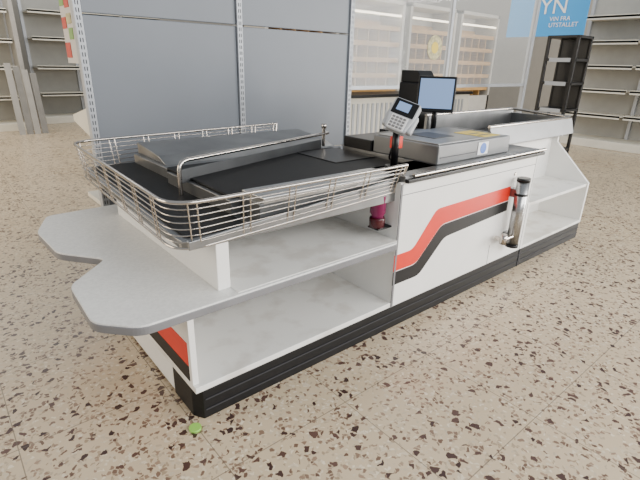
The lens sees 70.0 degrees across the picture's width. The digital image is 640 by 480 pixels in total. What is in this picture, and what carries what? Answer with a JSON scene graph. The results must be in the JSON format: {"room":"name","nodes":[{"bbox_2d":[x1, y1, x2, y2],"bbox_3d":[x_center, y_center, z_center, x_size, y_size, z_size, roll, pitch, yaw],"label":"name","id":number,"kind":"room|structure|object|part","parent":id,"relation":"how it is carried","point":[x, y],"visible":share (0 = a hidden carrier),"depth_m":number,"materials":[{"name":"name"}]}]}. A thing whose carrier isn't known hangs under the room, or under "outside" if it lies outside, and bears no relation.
{"room":"supermarket","nodes":[
{"label":"supermarket","id":0,"kind":"room"},
{"bbox_2d":[11,0,232,109],"bbox_3d":[-6.470,-6.239,14.271,22.000,4.000,0.200,-16,27,-37],"label":"wall","id":1,"kind":"structure","parent":0,"point":[14,2],"depth_m":12.84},
{"bbox_2d":[0,110,639,479],"bbox_3d":[0.273,-1.233,7.487,22.000,0.100,21.000,-16,27,-37],"label":"floor","id":2,"kind":"structure","parent":0,"point":[531,371],"depth_m":2.30,"materials":[{"name":"stone"}]},
{"bbox_2d":[0,0,33,131],"bbox_3d":[-7.831,-3.465,8.338,4.010,3.050,0.700,-16,27,-37],"label":"shelf unit","id":3,"kind":"object","parent":2,"relation":"on","point":[10,50],"visible":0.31,"depth_m":9.55,"materials":[{"name":"metal"}]},
{"bbox_2d":[3,63,48,134],"bbox_3d":[-5.894,-2.831,9.186,0.515,1.350,0.250,-16,27,-37],"label":"leaning boards","id":4,"kind":"object","parent":2,"relation":"on","point":[7,66],"visible":1,"depth_m":9.18,"materials":[{"name":"grey metal"}]},
{"bbox_2d":[16,0,158,123],"bbox_3d":[-5.435,-4.558,11.320,3.060,3.050,0.700,-16,27,-37],"label":"shelf unit","id":5,"kind":"object","parent":2,"relation":"on","point":[59,81],"visible":0.23,"depth_m":10.86,"materials":[{"name":"metal"}]},
{"bbox_2d":[189,423,200,433],"bbox_3d":[-0.543,0.818,1.988,0.052,0.012,0.052,-16,27,-37],"label":"cap","id":6,"kind":"object","parent":2,"relation":"on","point":[194,428],"visible":1,"depth_m":1.98,"materials":[{"name":"green plastic"}]},
{"bbox_2d":[58,0,354,206],"bbox_3d":[-0.877,-1.629,4.489,2.820,2.750,0.550,-16,27,-37],"label":"shelving unit","id":7,"kind":"object","parent":2,"relation":"on","point":[139,76],"visible":0.6,"depth_m":4.08,"materials":[{"name":"metal"}]},
{"bbox_2d":[38,107,588,417],"bbox_3d":[0.351,-0.342,3.496,4.294,1.128,1.686,-16,27,-37],"label":"checkout counter","id":8,"kind":"object","parent":2,"relation":"on","point":[227,322],"depth_m":2.55,"materials":[{"name":"white laminate"}]},
{"bbox_3d":[-0.822,0.330,2.242,0.028,0.365,0.895,-16,27,-37],"label":"panel","id":9,"kind":"part","parent":8,"relation":"part of","materials":[{"name":"white laminate"}]},
{"bbox_3d":[-0.675,-0.049,2.651,1.569,0.018,1.618,-16,27,-37],"label":"plate","id":10,"kind":"part","parent":8,"relation":"part of","materials":[{"name":"laminate"}]},
{"bbox_3d":[-0.546,-0.616,3.303,1.380,0.065,0.550,-16,27,-37],"label":"infeed plate","id":11,"kind":"part","parent":8,"relation":"part of","materials":[{"name":"metal"}]},
{"bbox_2d":[73,122,408,249],"bbox_3d":[-0.462,-0.476,2.852,1.731,0.214,1.817,-16,27,-37],"label":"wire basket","id":12,"kind":"object","parent":8,"relation":"on","point":[111,197],"visible":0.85,"depth_m":2.10,"materials":[{"name":"silver metal"}]},
{"bbox_3d":[-0.356,-0.520,2.881,0.011,0.070,1.345,14,25,30],"label":"guide panel","id":13,"kind":"part","parent":8,"relation":"part of","materials":[{"name":"metal"}]},
{"bbox_3d":[-0.331,-0.547,2.889,0.024,0.225,1.446,14,25,30],"label":"guide rail","id":14,"kind":"part","parent":8,"relation":"part of","materials":[{"name":"silver metal"}]},
{"bbox_2d":[147,272,389,393],"bbox_3d":[-0.340,0.388,2.670,1.260,0.030,0.900,-16,27,-37],"label":"shelf","id":15,"kind":"object","parent":8,"relation":"attached to","point":[232,343],"depth_m":2.46,"materials":[{"name":"white laminate"}]},
{"bbox_3d":[0.108,-0.578,3.099,0.360,0.006,0.400,-16,27,-37],"label":"belt wear plate","id":16,"kind":"part","parent":8,"relation":"part of","materials":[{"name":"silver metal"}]},
{"bbox_2d":[368,196,391,230],"bbox_3d":[0.331,-0.161,2.529,0.130,0.194,0.096,-16,27,-37],"label":"plastic cup","id":17,"kind":"object","parent":8,"relation":"attached to","point":[376,219],"visible":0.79,"depth_m":2.50,"materials":[{"name":"pink plastic"}]},
{"bbox_2d":[382,97,420,168],"bbox_3d":[0.496,-0.631,2.661,0.202,0.388,0.341,12,24,26],"label":"payment terminal","id":18,"kind":"object","parent":8,"relation":"on","point":[401,118],"visible":0.98,"depth_m":2.52,"materials":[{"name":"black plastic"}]},
{"bbox_3d":[0.426,-0.648,2.516,0.113,0.091,0.043,12,24,26],"label":"keypad plate","id":19,"kind":"part","parent":18,"relation":"part of","materials":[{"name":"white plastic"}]},
{"bbox_3d":[0.468,-0.726,2.519,0.150,0.109,0.049,12,24,26],"label":"plate","id":20,"kind":"part","parent":18,"relation":"part of","materials":[{"name":"black plastic"}]},
{"bbox_2d":[380,70,433,131],"bbox_3d":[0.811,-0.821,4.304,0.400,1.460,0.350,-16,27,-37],"label":"receipt printer","id":21,"kind":"object","parent":8,"relation":"on","point":[408,87],"visible":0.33,"depth_m":4.05,"materials":[{"name":"black plastic"}]},
{"bbox_2d":[401,70,433,82],"bbox_3d":[0.889,-1.461,4.077,0.200,0.100,0.258,-16,27,-37],"label":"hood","id":22,"kind":"object","parent":21,"relation":"attached to","point":[408,76],"depth_m":4.03,"materials":[{"name":"black plastic"}]},
{"bbox_2d":[344,127,509,164],"bbox_3d":[0.752,-0.707,3.236,0.830,0.126,0.816,-16,27,-37],"label":"scale","id":23,"kind":"object","parent":8,"relation":"on","point":[435,146],"visible":0.98,"depth_m":2.98,"materials":[{"name":"metal"}]},
{"bbox_3d":[0.730,-0.688,3.031,0.480,0.008,0.490,-16,27,-37],"label":"plate","id":24,"kind":"part","parent":23,"relation":"part of","materials":[{"name":"metal"}]},
{"bbox_3d":[0.738,-0.698,3.042,0.210,0.003,0.220,-16,27,-37],"label":"scanner glass","id":25,"kind":"part","parent":23,"relation":"part of","materials":[{"name":"glass"}]},
{"bbox_2d":[416,76,457,128],"bbox_3d":[0.940,-1.086,3.739,0.300,0.478,0.150,8,22,15],"label":"computer monitor","id":26,"kind":"object","parent":8,"relation":"on","point":[435,94],"visible":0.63,"depth_m":3.68,"materials":[{"name":"black plastic"}]},
{"bbox_2d":[343,135,561,181],"bbox_3d":[1.189,-0.743,3.578,2.670,0.033,0.910,-16,27,-37],"label":"countertop","id":27,"kind":"structure","parent":8,"relation":"on","point":[512,149],"depth_m":2.98,"materials":[{"name":"metal"}]},
{"bbox_3d":[1.084,-0.508,2.918,1.510,0.021,0.022,-16,27,-37],"label":"worktop rail","id":28,"kind":"part","parent":8,"relation":"part of","materials":[{"name":"silver metal"}]},
{"bbox_2d":[424,107,572,143],"bbox_3d":[1.619,-1.018,4.039,1.403,0.198,0.652,-16,27,-37],"label":"tray","id":29,"kind":"object","parent":8,"relation":"on","point":[521,127],"depth_m":4.08,"materials":[{"name":"metal"}]},
{"bbox_2d":[494,176,530,248],"bbox_3d":[1.360,-0.183,3.256,0.230,0.515,0.118,-16,27,-37],"label":"holder","id":30,"kind":"object","parent":8,"relation":"attached to","point":[509,238],"visible":1,"depth_m":3.25,"materials":[{"name":"metal"}]},
{"bbox_3d":[1.301,-0.006,3.243,0.048,0.070,0.048,-16,27,-37],"label":"clamp knob","id":31,"kind":"part","parent":30,"relation":"part of","materials":[{"name":"silver metal"}]},
{"bbox_3d":[1.342,-0.023,3.305,0.174,0.027,0.074,-16,27,-37],"label":"clamp arm","id":32,"kind":"part","parent":30,"relation":"part of","materials":[{"name":"silver metal"}]},
{"bbox_2d":[529,176,586,204],"bbox_3d":[1.910,-0.447,4.013,1.085,0.025,0.390,-16,27,-37],"label":"shelf","id":33,"kind":"object","parent":8,"relation":"attached to","point":[544,188],"depth_m":4.08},
{"bbox_2d":[243,0,499,109],"bbox_3d":[1.827,-4.421,11.664,8.200,2.900,0.800,-16,27,-37],"label":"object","id":34,"kind":"object","parent":2,"relation":"on","point":[391,37],"visible":0.36,"depth_m":11.62,"materials":[{"name":"glass"}]},
{"bbox_3d":[-0.590,-3.746,9.759,1.900,2.900,0.800,-16,27,-37],"label":"frame","id":35,"kind":"part","parent":34,"relation":"part of","materials":[{"name":"grey metal"}]},
{"bbox_3d":[1.021,-4.196,11.029,1.900,2.900,0.800,-16,27,-37],"label":"frame","id":36,"kind":"part","parent":34,"relation":"part of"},
{"bbox_2d":[355,9,401,16],"bbox_3d":[1.273,-5.147,10.372,1.700,0.040,0.060,-16,27,-37],"label":"light","id":37,"kind":"object","parent":34,"relation":"attached to","point":[361,11],"depth_m":10.42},
{"bbox_3d":[2.633,-4.646,12.298,1.900,2.900,0.800,-16,27,-37],"label":"frame","id":38,"kind":"part","parent":34,"relation":"part of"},
{"bbox_2d":[413,17,448,22],"bbox_3d":[2.885,-5.597,11.642,1.700,0.040,0.060,-16,27,-37],"label":"light","id":39,"kind":"object","parent":34,"relation":"attached to","point":[418,18],"depth_m":11.53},
{"bbox_3d":[4.244,-5.096,13.568,1.900,2.900,0.800,-16,27,-37],"label":"frame","id":40,"kind":"part","parent":34,"relation":"part of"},
{"bbox_2d":[463,23,495,28],"bbox_3d":[4.496,-6.047,12.911,1.700,0.040,0.060,-16,27,-37],"label":"light","id":41,"kind":"object","parent":34,"relation":"attached to","point":[494,26],"depth_m":12.91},
{"bbox_2d":[336,90,472,145],"bbox_3d":[1.411,-2.389,9.025,4.400,1.000,0.700,-16,27,-37],"label":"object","id":42,"kind":"structure","parent":2,"relation":"on","point":[368,110],"depth_m":8.24,"materials":[{"name":"white painted wood"},{"name":"brown wood"}]},
{"bbox_2d":[351,99,462,134],"bbox_3d":[1.536,-2.302,8.740,4.010,0.650,0.015,-16,27,-37],"label":"radiator","id":43,"kind":"object","parent":42,"relation":"attached to","point":[366,116],"depth_m":8.21,"materials":[{"name":"metal"}]},
{"bbox_2d":[351,0,541,112],"bbox_3d":[1.893,-2.369,6.377,4.030,2.900,0.070,-16,27,-37],"label":"screen","id":44,"kind":"object","parent":2,"relation":"on","point":[434,48],"visible":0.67,"depth_m":6.25,"materials":[{"name":"metal"}]},
{"bbox_3d":[1.878,-2.169,6.441,4.000,0.040,0.035,-16,27,-37],"label":"frame rail","id":45,"kind":"part","parent":44,"relation":"part of","materials":[{"name":"metal"}]},
{"bbox_2d":[534,35,593,152],"bbox_3d":[3.363,-1.857,6.512,0.450,1.920,0.420,-16,27,-37],"label":"display stand","id":46,"kind":"object","parent":2,"relation":"on","point":[572,61],"visible":0.73,"depth_m":6.37,"materials":[{"name":"black plastic"}]},
{"bbox_2d":[559,0,639,153],"bbox_3d":[7.346,-2.828,7.582,0.750,3.150,6.060,-16,27,-37],"label":"shelf unit","id":47,"kind":"object","parent":2,"relation":"on","point":[608,114],"visible":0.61,"depth_m":9.42,"materials":[{"name":"metal"}]},
{"bbox_2d":[400,0,592,115],"bbox_3d":[8.775,-5.551,13.527,0.200,4.000,21.200,-16,27,-37],"label":"wall","id":48,"kind":"structure","parent":0,"point":[510,52],"depth_m":15.81,"materials":[{"name":"white paint"}]},
{"bbox_2d":[506,0,590,36],"bbox_3d":[4.103,-4.646,8.040,0.032,1.950,1.430,-16,27,-37],"label":"poster","id":49,"kind":"object","parent":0,"point":[556,17],"visible":0.99,"depth_m":8.21,"materials":[{"name":"blue paper"}]}
]}

